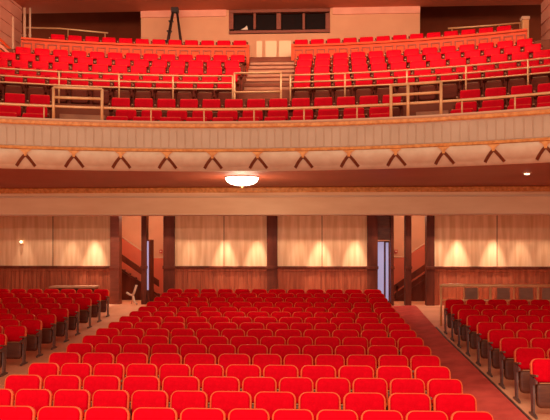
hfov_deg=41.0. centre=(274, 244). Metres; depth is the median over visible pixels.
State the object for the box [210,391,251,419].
chair
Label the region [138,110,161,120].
balcony chair
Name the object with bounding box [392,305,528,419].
carpet
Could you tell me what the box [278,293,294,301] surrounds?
chair
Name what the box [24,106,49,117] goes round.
balcony chair
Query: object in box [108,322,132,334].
chair
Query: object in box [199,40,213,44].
balcony chair
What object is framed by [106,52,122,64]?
balcony chair
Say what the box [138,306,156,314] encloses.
chair
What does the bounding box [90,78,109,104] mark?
balcony chair
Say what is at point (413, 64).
balcony chair
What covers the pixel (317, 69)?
balcony chair
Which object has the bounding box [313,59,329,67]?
balcony chair
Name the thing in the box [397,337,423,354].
chair
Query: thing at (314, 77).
balcony chair
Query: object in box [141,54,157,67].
balcony chair
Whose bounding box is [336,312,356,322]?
chair
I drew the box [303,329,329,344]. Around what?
chair
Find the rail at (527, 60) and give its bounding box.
[290,57,549,100]
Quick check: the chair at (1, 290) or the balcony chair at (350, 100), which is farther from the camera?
the chair at (1, 290)
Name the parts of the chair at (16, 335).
backrest, frame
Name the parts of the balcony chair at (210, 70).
backrest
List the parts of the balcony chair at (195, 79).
backrest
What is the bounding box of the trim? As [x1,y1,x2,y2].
[436,327,531,419]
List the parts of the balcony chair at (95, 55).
backrest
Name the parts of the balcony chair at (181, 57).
backrest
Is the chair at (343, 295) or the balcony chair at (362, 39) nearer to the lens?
the chair at (343, 295)
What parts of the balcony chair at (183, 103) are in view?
backrest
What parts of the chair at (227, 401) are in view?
frame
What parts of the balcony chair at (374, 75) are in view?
backrest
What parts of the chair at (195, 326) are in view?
frame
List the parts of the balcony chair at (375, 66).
backrest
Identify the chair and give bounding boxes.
[0,52,15,66]
[0,59,7,65]
[0,66,14,91]
[0,105,20,116]
[0,112,16,116]
[0,289,9,292]
[0,293,14,299]
[0,308,8,313]
[0,314,14,320]
[0,319,19,329]
[0,333,7,376]
[0,389,14,405]
[0,406,35,419]
[1,93,24,115]
[2,73,22,94]
[2,297,19,306]
[4,303,22,313]
[4,326,27,365]
[4,375,42,404]
[9,60,27,73]
[10,289,25,294]
[10,308,28,316]
[13,47,30,59]
[14,389,52,419]
[15,293,31,299]
[15,314,35,325]
[16,67,35,92]
[17,53,35,67]
[20,113,46,117]
[20,297,37,305]
[21,319,42,357]
[23,303,41,313]
[24,75,44,101]
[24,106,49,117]
[27,94,51,117]
[27,289,42,295]
[28,363,59,388]
[30,61,48,74]
[30,308,48,316]
[32,48,49,60]
[32,293,48,299]
[36,314,56,349]
[37,54,54,68]
[37,406,82,419]
[38,69,57,93]
[38,297,55,305]
[42,303,60,313]
[43,289,59,296]
[43,375,81,405]
[47,76,66,102]
[48,352,80,373]
[49,34,64,39]
[50,62,68,70]
[50,293,65,299]
[50,308,68,341]
[51,49,67,61]
[53,389,90,419]
[56,56,73,69]
[56,298,73,306]
[60,70,77,94]
[60,289,75,297]
[60,363,92,389]
[61,303,79,335]
[66,35,81,40]
[66,343,93,362]
[67,293,83,299]
[68,77,88,103]
[69,50,86,62]
[70,63,88,77]
[74,298,91,327]
[75,57,92,70]
[77,289,92,295]
[80,71,98,95]
[82,335,109,349]
[82,353,114,374]
[83,36,98,41]
[83,375,120,406]
[84,293,101,321]
[84,390,129,412]
[84,407,129,419]
[88,51,104,63]
[90,64,107,78]
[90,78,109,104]
[93,289,109,316]
[93,363,124,389]
[94,58,111,71]
[94,343,121,362]
[96,328,119,342]
[100,37,115,42]
[100,72,118,96]
[104,116,127,120]
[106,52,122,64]
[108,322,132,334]
[109,65,126,76]
[109,98,129,115]
[111,79,130,97]
[111,335,139,352]
[113,58,129,72]
[113,109,136,120]
[116,353,148,376]
[117,38,132,42]
[119,316,140,327]
[120,72,138,96]
[121,328,144,343]
[121,364,157,388]
[122,376,160,408]
[123,344,149,360]
[124,53,139,67]
[128,390,168,419]
[129,66,146,79]
[129,311,151,320]
[131,98,152,116]
[131,117,154,120]
[132,59,148,72]
[132,80,151,100]
[132,407,177,419]
[134,39,148,43]
[134,322,158,334]
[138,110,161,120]
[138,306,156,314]
[140,73,158,97]
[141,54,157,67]
[141,316,162,327]
[141,336,168,356]
[145,328,169,338]
[146,301,166,310]
[148,66,165,79]
[148,344,178,363]
[150,39,164,43]
[150,60,166,73]
[150,353,181,377]
[152,311,174,321]
[153,80,171,105]
[154,99,175,116]
[154,297,170,304]
[157,117,180,120]
[158,306,176,315]
[159,54,174,68]
[159,364,190,389]
[160,74,178,84]
[160,322,184,339]
[161,293,178,300]
[162,376,199,407]
[164,316,184,323]
[165,110,187,120]
[167,40,181,44]
[167,67,184,80]
[167,289,182,296]
[167,301,187,311]
[168,60,184,68]
[169,329,194,343]
[170,336,198,353]
[170,391,207,419]
[172,297,189,306]
[174,81,192,104]
[176,54,192,73]
[176,311,197,326]
[177,99,197,116]
[178,307,197,312]
[180,74,198,97]
[180,293,198,299]
[180,344,206,363]
[180,408,225,419]
[183,40,197,44]
[184,117,207,120]
[184,289,199,295]
[184,353,215,375]
[185,316,206,328]
[186,60,202,68]
[186,67,202,80]
[186,322,211,335]
[188,297,207,305]
[189,302,208,309]
[190,111,212,120]
[192,364,223,390]
[194,55,209,73]
[194,81,213,105]
[196,329,219,343]
[198,307,217,315]
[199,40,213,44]
[199,99,220,116]
[199,289,216,296]
[199,311,221,321]
[200,74,217,98]
[200,293,217,302]
[200,336,228,352]
[202,376,239,407]
[204,61,220,69]
[204,67,221,80]
[208,317,229,328]
[208,344,235,363]
[209,297,225,306]
[210,117,233,120]
[210,302,230,311]
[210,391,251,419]
[211,55,227,73]
[213,322,237,335]
[215,40,229,44]
[215,81,235,105]
[215,111,237,120]
[217,289,233,296]
[218,354,250,376]
[219,74,238,98]
[219,293,237,301]
[219,307,237,316]
[221,329,244,343]
[222,61,240,82]
[222,99,242,118]
[223,67,242,90]
[223,311,245,321]
[226,364,260,390]
[227,297,244,306]
[228,408,269,419]
[229,55,245,75]
[230,336,258,353]
[231,40,247,44]
[231,317,251,328]
[232,302,251,311]
[234,289,249,296]
[236,117,259,120]
[237,344,267,364]
[239,293,256,301]
[239,307,257,316]
[239,322,264,335]
[240,110,262,120]
[242,377,276,408]
[244,99,264,119]
[246,297,262,306]
[246,329,272,344]
[247,312,269,322]
[251,289,266,296]
[252,354,281,376]
[253,302,273,311]
[254,317,277,328]
[254,391,295,419]
[258,293,276,301]
[259,307,280,316]
[260,336,285,353]
[262,117,285,120]
[263,365,298,391]
[264,110,287,119]
[264,297,283,306]
[266,98,287,112]
[266,323,288,335]
[268,289,285,296]
[270,345,299,364]
[271,312,290,322]
[272,409,313,419]
[275,302,292,311]
[275,329,301,344]
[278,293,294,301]
[279,317,302,328]
[279,377,313,408]
[282,307,303,316]
[283,354,312,376]
[285,297,304,306]
[287,289,304,296]
[287,337,312,353]
[288,98,309,118]
[288,116,311,119]
[289,109,313,119]
[290,323,312,336]
[291,80,309,100]
[292,73,310,93]
[292,312,312,322]
[293,39,307,44]
[293,66,310,73]
[294,302,312,311]
[295,59,311,71]
[296,54,312,73]
[296,293,312,301]
[298,392,340,419]
[301,365,335,391]
[302,345,332,364]
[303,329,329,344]
[304,317,327,328]
[305,307,326,316]
[306,289,323,296]
[306,297,324,306]
[309,39,323,43]
[311,79,330,99]
[311,97,332,119]
[312,65,329,76]
[312,72,329,80]
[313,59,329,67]
[314,53,329,60]
[314,108,338,118]
[314,293,330,301]
[314,302,331,311]
[314,312,334,322]
[314,323,336,336]
[315,115,338,119]
[315,337,340,354]
[315,354,344,377]
[315,378,350,409]
[316,409,357,419]
[325,38,339,43]
[325,289,342,296]
[326,297,345,306]
[328,307,349,316]
[330,317,353,329]
[331,52,347,62]
[331,58,347,68]
[331,65,348,88]
[331,72,349,83]
[332,78,351,104]
[332,293,348,301]
[332,330,358,344]
[333,96,354,118]
[333,302,351,311]
[335,345,365,364]
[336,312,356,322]
[338,365,373,391]
[339,323,361,336]
[340,107,364,117]
[341,37,356,42]
[341,114,364,118]
[342,337,367,354]
[343,392,385,419]
[344,289,361,297]
[346,355,376,377]
[347,298,366,307]
[349,52,364,61]
[349,57,366,71]
[350,64,367,77]
[350,293,366,298]
[351,71,369,95]
[351,307,372,317]
[352,378,387,406]
[353,77,372,101]
[353,302,371,308]
[355,317,379,330]
[356,95,377,117]
[358,37,372,41]
[358,312,377,317]
[360,330,387,347]
[361,410,402,419]
[363,289,381,301]
[363,323,385,330]
[365,106,388,117]
[366,51,382,64]
[367,56,384,70]
[367,345,398,367]
[368,113,394,117]
[368,293,384,299]
[368,298,387,309]
[369,63,386,76]
[370,337,395,345]
[371,70,389,94]
[373,302,391,311]
[374,36,389,40]
[374,76,393,102]
[374,307,395,321]
[376,366,411,409]
[378,355,408,366]
[379,95,403,116]
[379,312,399,322]
[381,317,404,331]
[384,50,400,62]
[386,55,403,69]
[387,323,410,336]
[388,62,406,75]
[388,393,430,419]
[389,330,416,346]
[389,378,424,394]
[391,35,406,39]
[391,68,410,93]
[395,75,414,101]
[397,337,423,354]
[400,346,431,367]
[402,48,418,61]
[405,54,422,67]
[405,411,447,419]
[407,60,425,74]
[408,33,423,38]
[410,355,440,377]
[411,67,430,91]
[414,366,450,408]
[416,73,436,100]
[420,47,437,59]
[423,53,441,66]
[425,32,440,37]
[427,59,445,73]
[427,379,462,410]
[432,65,451,90]
[433,393,476,419]
[438,46,455,58]
[438,72,458,99]
[442,30,457,36]
[443,51,460,65]
[444,299,463,333]
[447,57,465,71]
[448,108,473,113]
[450,304,471,340]
[450,411,493,419]
[451,101,476,111]
[453,64,473,90]
[456,89,480,110]
[457,44,474,57]
[457,309,479,347]
[459,29,475,34]
[460,70,480,90]
[462,49,480,63]
[465,299,485,308]
[466,315,489,355]
[467,56,486,69]
[473,305,493,314]
[474,62,494,88]
[476,42,493,55]
[476,106,501,111]
[476,322,501,365]
[477,27,492,32]
[478,99,503,109]
[481,47,500,61]
[481,87,505,109]
[481,309,503,321]
[482,68,503,90]
[487,299,506,308]
[487,329,514,376]
[488,54,507,68]
[491,315,514,328]
[494,25,512,31]
[495,40,512,53]
[496,60,516,86]
[496,305,516,314]
[498,338,528,388]
[501,45,520,60]
[503,322,528,337]
[505,66,526,94]
[505,97,531,108]
[505,104,530,109]
[505,309,526,321]
[507,85,532,101]
[508,299,528,308]
[509,51,528,66]
[513,348,544,402]
[514,38,534,51]
[516,315,539,329]
[516,330,542,347]
[518,58,539,84]
[518,305,539,314]
[522,43,542,57]
[528,309,549,321]
[529,64,549,92]
[529,359,549,418]
[530,49,549,61]
[530,300,549,308]
[530,322,549,337]
[530,338,549,358]
[533,83,549,102]
[533,95,549,106]
[534,102,549,107]
[540,56,549,63]
[541,305,549,310]
[541,315,549,321]
[544,330,549,337]
[546,349,549,358]
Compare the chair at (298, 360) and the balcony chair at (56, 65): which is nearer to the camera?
the chair at (298, 360)
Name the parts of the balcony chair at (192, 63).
backrest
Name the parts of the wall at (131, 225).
moulding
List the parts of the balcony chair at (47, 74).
backrest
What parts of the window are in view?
pane, frame, frame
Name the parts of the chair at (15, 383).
frame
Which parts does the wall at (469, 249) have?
rail moulding, chair rail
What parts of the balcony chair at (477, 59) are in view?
backrest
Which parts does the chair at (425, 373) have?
frame, backrest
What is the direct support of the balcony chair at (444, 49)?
on the floor at (414, 108)
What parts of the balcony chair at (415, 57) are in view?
backrest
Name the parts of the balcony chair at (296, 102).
backrest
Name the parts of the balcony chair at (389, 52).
backrest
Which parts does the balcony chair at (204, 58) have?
backrest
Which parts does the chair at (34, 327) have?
backrest, frame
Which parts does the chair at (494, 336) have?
frame, frame, backrest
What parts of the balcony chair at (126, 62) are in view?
backrest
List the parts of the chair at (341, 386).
frame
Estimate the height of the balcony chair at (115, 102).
0.852 m
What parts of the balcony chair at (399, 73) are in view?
backrest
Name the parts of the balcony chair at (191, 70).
backrest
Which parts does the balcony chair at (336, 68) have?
backrest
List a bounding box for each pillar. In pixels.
[109,216,121,303]
[140,216,148,303]
[162,216,174,292]
[266,216,277,292]
[367,216,378,288]
[390,216,394,305]
[404,216,411,305]
[425,215,434,305]
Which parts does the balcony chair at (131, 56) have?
backrest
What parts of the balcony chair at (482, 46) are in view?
backrest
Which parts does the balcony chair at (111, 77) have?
backrest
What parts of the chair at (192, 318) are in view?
backrest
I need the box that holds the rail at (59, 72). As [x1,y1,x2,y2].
[0,67,232,102]
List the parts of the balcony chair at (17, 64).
backrest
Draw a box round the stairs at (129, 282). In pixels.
[122,255,159,299]
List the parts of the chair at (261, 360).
frame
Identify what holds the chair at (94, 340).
on the floor at (432, 313)
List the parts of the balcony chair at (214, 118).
backrest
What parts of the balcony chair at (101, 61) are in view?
backrest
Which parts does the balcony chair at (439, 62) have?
backrest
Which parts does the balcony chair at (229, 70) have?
backrest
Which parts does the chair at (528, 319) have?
frame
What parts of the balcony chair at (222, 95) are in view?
backrest, frame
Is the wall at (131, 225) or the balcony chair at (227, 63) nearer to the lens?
the balcony chair at (227, 63)
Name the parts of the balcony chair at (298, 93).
frame, backrest, frame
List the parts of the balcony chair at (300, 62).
backrest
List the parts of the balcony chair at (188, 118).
backrest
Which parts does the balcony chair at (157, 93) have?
frame, backrest, frame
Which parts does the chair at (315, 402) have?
frame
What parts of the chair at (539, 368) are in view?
frame, frame, backrest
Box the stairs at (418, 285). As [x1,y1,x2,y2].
[394,264,424,300]
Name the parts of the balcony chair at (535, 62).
backrest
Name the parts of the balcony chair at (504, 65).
backrest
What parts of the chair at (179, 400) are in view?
frame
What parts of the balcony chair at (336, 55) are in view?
backrest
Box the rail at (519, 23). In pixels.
[448,22,520,30]
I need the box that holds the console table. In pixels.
[49,285,99,292]
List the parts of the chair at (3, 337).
backrest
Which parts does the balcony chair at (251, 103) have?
backrest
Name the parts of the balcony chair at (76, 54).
backrest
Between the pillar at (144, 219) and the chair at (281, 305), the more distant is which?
the pillar at (144, 219)
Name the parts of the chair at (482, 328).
frame, backrest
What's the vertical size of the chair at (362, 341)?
0.845 m
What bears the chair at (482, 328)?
on the floor at (432, 313)
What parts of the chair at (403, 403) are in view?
frame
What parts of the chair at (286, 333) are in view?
frame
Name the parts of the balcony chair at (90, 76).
backrest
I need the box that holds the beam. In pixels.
[0,186,549,215]
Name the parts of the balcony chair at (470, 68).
backrest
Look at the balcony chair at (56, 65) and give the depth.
20.99 m
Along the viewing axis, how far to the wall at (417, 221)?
27.17 m
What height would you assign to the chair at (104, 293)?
0.845 m
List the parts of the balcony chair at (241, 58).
backrest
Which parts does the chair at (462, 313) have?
frame, backrest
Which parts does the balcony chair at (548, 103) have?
backrest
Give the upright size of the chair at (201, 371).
0.845 m
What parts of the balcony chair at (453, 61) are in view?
backrest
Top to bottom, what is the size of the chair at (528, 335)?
0.845 m
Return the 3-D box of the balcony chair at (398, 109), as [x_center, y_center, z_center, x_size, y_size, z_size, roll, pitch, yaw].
[2.686,-3.076,16.959,0.529,0.852,0.380,0,0,15]
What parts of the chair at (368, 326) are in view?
backrest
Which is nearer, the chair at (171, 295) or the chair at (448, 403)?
the chair at (448, 403)
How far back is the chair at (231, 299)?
19.73 m
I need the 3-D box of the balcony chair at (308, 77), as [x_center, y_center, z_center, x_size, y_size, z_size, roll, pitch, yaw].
[0.734,-4.396,20.473,0.496,0.852,0.379,0,0,7]
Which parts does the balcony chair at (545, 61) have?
backrest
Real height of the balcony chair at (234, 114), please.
0.852 m
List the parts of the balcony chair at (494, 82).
frame, backrest, frame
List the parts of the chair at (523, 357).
frame, frame, backrest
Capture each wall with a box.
[0,0,21,48]
[0,216,109,303]
[21,5,541,43]
[21,28,526,75]
[122,216,162,296]
[141,6,419,56]
[175,216,366,292]
[378,215,424,292]
[435,215,549,305]
[541,0,549,39]
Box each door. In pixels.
[147,240,153,302]
[378,241,389,302]
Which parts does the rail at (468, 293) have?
post, infill panel, post, infill panel, infill panel, infill panel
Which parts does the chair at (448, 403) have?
frame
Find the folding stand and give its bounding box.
[126,285,137,304]
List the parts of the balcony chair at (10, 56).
backrest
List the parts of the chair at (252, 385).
frame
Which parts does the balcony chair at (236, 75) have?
backrest, frame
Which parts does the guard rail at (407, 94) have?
post, post, post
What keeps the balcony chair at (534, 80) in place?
on the floor at (414, 108)
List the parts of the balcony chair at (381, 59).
backrest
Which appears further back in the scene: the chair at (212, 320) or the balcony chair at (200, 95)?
the balcony chair at (200, 95)
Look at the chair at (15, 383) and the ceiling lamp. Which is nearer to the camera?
the chair at (15, 383)
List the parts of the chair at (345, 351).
frame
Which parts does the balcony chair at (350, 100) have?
backrest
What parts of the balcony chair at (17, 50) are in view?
backrest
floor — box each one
[0,39,549,118]
[0,300,549,419]
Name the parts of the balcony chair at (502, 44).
backrest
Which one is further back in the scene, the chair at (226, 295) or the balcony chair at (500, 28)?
the balcony chair at (500, 28)
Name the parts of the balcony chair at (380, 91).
backrest, frame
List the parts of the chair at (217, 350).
frame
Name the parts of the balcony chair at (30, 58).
backrest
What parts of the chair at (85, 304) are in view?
backrest, frame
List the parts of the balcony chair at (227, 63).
backrest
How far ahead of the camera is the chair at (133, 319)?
16.44 m
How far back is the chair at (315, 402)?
9.41 m
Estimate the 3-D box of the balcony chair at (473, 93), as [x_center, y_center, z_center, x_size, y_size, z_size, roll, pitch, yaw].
[4.325,-3.076,16.429,0.496,0.852,0.379,0,0,21]
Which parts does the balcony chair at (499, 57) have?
backrest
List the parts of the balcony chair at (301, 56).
backrest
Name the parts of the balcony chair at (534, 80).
backrest, frame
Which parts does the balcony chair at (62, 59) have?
backrest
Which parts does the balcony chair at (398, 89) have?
backrest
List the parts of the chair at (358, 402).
frame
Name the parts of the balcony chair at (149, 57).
backrest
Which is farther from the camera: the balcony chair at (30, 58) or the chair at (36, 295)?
the chair at (36, 295)
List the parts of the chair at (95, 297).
backrest, frame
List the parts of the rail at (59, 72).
post, post, post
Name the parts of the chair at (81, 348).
frame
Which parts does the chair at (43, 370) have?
frame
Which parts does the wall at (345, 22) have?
cornice, wall panel, wall panel, wall panel, cornice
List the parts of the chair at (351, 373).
frame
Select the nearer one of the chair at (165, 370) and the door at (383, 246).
the chair at (165, 370)
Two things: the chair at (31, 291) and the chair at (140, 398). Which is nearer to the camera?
the chair at (140, 398)
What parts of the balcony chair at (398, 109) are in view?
backrest, frame, frame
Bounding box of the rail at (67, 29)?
[26,27,107,36]
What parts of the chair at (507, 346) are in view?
frame, frame, backrest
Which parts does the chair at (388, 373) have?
frame, backrest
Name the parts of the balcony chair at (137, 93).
frame, backrest, frame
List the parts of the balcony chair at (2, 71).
backrest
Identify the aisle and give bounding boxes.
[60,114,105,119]
[416,110,448,115]
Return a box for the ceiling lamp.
[225,175,258,187]
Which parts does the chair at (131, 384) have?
frame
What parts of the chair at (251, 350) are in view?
frame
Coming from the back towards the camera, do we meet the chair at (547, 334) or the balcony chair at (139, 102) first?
the balcony chair at (139, 102)
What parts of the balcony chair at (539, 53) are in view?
backrest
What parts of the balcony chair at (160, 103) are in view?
backrest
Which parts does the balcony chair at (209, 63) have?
backrest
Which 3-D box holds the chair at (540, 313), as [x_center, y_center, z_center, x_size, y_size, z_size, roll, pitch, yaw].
[6.011,1.888,16.581,0.522,0.845,0.392,0,0,3]
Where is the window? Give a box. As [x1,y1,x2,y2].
[229,8,329,34]
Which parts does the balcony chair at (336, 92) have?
frame, backrest, frame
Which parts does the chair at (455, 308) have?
frame, backrest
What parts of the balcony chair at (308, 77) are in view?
backrest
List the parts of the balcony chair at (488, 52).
backrest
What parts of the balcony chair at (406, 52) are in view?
backrest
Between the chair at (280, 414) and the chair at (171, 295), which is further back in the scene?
the chair at (171, 295)
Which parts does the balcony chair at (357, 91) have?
backrest, frame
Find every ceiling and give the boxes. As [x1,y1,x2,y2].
[0,163,549,187]
[14,0,543,13]
[35,5,531,13]
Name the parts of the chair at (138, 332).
frame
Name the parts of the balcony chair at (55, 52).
backrest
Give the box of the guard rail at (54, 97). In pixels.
[52,86,102,119]
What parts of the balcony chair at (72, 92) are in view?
frame, backrest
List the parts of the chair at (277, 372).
frame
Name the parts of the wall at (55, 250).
chair rail, rail moulding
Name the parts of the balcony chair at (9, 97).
backrest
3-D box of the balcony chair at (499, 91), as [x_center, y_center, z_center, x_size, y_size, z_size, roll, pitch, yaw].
[4.832,-3.076,16.224,0.496,0.852,0.379,0,0,23]
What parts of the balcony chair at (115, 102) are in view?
backrest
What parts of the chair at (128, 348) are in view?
backrest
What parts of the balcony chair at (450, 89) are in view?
backrest, frame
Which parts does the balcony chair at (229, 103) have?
backrest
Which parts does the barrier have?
post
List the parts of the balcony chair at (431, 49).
backrest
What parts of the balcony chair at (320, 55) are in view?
backrest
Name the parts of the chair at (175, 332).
backrest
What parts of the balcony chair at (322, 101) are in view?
backrest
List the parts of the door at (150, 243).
pane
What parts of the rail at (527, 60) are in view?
post, post, post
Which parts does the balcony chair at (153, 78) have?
backrest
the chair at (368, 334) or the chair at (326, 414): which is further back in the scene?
the chair at (368, 334)
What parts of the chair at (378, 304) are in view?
backrest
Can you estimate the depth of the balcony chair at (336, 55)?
23.07 m
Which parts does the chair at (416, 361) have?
frame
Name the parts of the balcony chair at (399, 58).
backrest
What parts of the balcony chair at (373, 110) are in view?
backrest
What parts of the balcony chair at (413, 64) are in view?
backrest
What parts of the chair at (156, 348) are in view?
backrest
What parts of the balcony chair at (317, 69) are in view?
backrest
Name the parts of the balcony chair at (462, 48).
backrest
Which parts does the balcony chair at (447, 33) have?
backrest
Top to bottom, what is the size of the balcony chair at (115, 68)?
0.852 m
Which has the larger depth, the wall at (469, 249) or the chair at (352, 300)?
the wall at (469, 249)
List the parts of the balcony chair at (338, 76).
backrest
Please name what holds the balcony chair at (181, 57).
on the floor at (414, 108)
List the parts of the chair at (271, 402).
frame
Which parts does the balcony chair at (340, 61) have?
backrest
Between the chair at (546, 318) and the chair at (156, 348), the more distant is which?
the chair at (546, 318)
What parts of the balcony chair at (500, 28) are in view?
backrest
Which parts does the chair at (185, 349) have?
frame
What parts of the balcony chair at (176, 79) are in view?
backrest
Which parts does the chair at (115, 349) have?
frame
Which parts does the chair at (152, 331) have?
backrest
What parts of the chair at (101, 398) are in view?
backrest, frame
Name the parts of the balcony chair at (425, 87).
frame, backrest, frame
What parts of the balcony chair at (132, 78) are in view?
backrest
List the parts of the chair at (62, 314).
backrest, frame, frame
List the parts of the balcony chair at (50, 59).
backrest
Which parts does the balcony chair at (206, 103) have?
backrest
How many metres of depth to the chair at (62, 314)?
19.07 m
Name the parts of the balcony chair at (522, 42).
backrest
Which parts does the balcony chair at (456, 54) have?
backrest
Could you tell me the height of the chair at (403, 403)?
0.845 m
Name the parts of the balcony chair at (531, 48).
backrest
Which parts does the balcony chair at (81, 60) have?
backrest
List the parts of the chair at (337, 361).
frame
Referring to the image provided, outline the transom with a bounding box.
[378,216,389,239]
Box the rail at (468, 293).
[440,284,549,325]
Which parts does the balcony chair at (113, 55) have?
backrest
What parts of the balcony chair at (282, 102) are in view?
backrest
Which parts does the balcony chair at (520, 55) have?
backrest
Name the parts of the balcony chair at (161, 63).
backrest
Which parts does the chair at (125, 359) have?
frame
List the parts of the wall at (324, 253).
rail moulding, chair rail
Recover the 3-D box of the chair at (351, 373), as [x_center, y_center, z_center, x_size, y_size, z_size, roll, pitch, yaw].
[1.217,2.253,11.023,0.556,0.845,0.392,0,0,3]
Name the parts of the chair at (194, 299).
backrest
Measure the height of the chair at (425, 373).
0.845 m
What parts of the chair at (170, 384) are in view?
frame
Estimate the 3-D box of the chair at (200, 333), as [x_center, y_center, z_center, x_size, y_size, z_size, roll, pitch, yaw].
[-1.357,2.097,14.567,0.494,0.845,0.392,0,0,3]
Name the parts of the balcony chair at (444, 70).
backrest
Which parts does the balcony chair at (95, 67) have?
backrest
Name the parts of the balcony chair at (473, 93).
backrest, frame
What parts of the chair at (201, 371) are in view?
frame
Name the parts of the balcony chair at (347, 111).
backrest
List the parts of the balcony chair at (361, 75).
backrest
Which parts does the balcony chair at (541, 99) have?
backrest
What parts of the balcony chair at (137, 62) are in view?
backrest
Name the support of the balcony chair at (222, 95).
on the floor at (414, 108)
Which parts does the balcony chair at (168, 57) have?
backrest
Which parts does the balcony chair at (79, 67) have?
backrest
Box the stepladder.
[165,7,182,44]
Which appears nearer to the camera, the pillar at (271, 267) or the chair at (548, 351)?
the chair at (548, 351)
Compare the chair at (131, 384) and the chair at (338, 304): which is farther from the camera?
the chair at (338, 304)
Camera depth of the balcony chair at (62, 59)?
21.90 m
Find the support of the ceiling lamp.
attached to the ceiling at (510, 174)
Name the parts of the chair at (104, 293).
backrest, frame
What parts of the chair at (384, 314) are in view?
backrest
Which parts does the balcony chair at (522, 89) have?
backrest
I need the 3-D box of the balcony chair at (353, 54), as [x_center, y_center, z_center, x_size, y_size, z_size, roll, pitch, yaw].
[2.561,-5.636,22.929,0.496,0.852,0.379,0,0,11]
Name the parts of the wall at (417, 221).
moulding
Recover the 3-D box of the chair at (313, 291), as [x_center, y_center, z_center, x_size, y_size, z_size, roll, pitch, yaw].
[1.154,1.707,21.241,0.537,0.845,0.392,0,0,3]
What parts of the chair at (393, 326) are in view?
backrest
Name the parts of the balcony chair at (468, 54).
backrest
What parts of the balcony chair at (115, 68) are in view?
backrest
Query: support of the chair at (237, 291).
on the floor at (432, 313)
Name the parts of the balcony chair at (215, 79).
backrest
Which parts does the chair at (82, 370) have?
frame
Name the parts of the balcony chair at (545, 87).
backrest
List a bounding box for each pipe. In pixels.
[11,17,13,48]
[23,8,25,36]
[28,8,31,37]
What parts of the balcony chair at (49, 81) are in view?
backrest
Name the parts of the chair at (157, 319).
frame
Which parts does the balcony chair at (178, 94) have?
backrest, frame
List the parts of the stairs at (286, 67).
pale panel, pale panel, pale panel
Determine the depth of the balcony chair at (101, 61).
22.12 m
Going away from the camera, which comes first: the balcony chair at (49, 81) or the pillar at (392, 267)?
the balcony chair at (49, 81)
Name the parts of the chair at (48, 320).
backrest, frame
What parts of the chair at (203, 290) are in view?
backrest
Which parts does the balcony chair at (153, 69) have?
backrest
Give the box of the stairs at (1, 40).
[0,38,10,51]
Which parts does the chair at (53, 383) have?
backrest, frame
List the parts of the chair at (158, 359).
frame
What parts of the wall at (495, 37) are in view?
panel moulding, post, post, panel moulding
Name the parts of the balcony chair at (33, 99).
backrest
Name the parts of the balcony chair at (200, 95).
backrest, frame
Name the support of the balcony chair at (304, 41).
on the floor at (414, 108)
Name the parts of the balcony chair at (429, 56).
backrest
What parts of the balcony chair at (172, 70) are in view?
backrest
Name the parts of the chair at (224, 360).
frame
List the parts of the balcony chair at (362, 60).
backrest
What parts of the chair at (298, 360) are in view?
frame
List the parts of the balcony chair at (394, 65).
backrest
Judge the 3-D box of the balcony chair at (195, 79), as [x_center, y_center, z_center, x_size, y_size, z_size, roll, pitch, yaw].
[-2.398,-4.396,20.570,0.496,0.852,0.379,0,0,-3]
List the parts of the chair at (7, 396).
frame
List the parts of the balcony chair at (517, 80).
frame, backrest, frame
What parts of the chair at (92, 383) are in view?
frame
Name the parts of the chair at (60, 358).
frame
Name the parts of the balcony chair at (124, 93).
frame, backrest, frame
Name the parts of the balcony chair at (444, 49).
backrest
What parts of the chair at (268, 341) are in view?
frame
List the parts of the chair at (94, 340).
frame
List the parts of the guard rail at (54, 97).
post, post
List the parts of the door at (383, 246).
pane, pane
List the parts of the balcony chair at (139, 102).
backrest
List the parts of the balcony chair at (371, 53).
backrest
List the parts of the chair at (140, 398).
backrest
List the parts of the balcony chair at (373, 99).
backrest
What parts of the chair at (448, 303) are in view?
frame, frame, backrest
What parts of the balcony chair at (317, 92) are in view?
frame, backrest, frame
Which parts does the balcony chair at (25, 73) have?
backrest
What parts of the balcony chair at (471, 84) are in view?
frame, backrest, frame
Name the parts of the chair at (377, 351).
frame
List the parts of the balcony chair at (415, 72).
backrest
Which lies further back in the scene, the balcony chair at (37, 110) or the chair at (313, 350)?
the balcony chair at (37, 110)
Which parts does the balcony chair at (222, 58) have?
backrest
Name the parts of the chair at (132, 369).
backrest, frame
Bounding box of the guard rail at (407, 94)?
[389,80,442,116]
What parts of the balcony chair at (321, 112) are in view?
backrest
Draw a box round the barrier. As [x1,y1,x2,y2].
[234,72,281,98]
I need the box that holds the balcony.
[0,106,549,170]
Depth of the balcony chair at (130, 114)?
16.53 m
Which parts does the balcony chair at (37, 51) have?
backrest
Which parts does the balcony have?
gilt moulding, fluted panel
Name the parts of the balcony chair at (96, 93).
backrest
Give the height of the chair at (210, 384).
0.845 m
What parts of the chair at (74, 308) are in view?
backrest, frame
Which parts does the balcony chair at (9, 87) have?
frame, backrest, frame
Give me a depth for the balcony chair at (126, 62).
22.20 m
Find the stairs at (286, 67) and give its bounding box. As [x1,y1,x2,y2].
[243,41,293,90]
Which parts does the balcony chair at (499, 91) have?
backrest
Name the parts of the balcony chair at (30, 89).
frame, backrest, frame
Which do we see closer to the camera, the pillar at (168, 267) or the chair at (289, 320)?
the chair at (289, 320)
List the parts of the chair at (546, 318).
backrest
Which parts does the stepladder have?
leg, leg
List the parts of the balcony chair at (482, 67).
backrest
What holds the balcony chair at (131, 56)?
on the floor at (414, 108)
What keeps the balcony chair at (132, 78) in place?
on the floor at (414, 108)
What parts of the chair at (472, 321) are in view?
frame, backrest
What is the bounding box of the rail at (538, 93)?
[0,91,549,120]
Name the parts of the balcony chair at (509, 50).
backrest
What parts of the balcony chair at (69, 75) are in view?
backrest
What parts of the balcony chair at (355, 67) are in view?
backrest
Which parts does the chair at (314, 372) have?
frame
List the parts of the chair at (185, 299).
backrest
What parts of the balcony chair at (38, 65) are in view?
backrest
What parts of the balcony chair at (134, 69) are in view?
backrest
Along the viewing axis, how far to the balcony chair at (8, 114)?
15.17 m
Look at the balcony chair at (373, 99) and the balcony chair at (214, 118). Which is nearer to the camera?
the balcony chair at (214, 118)

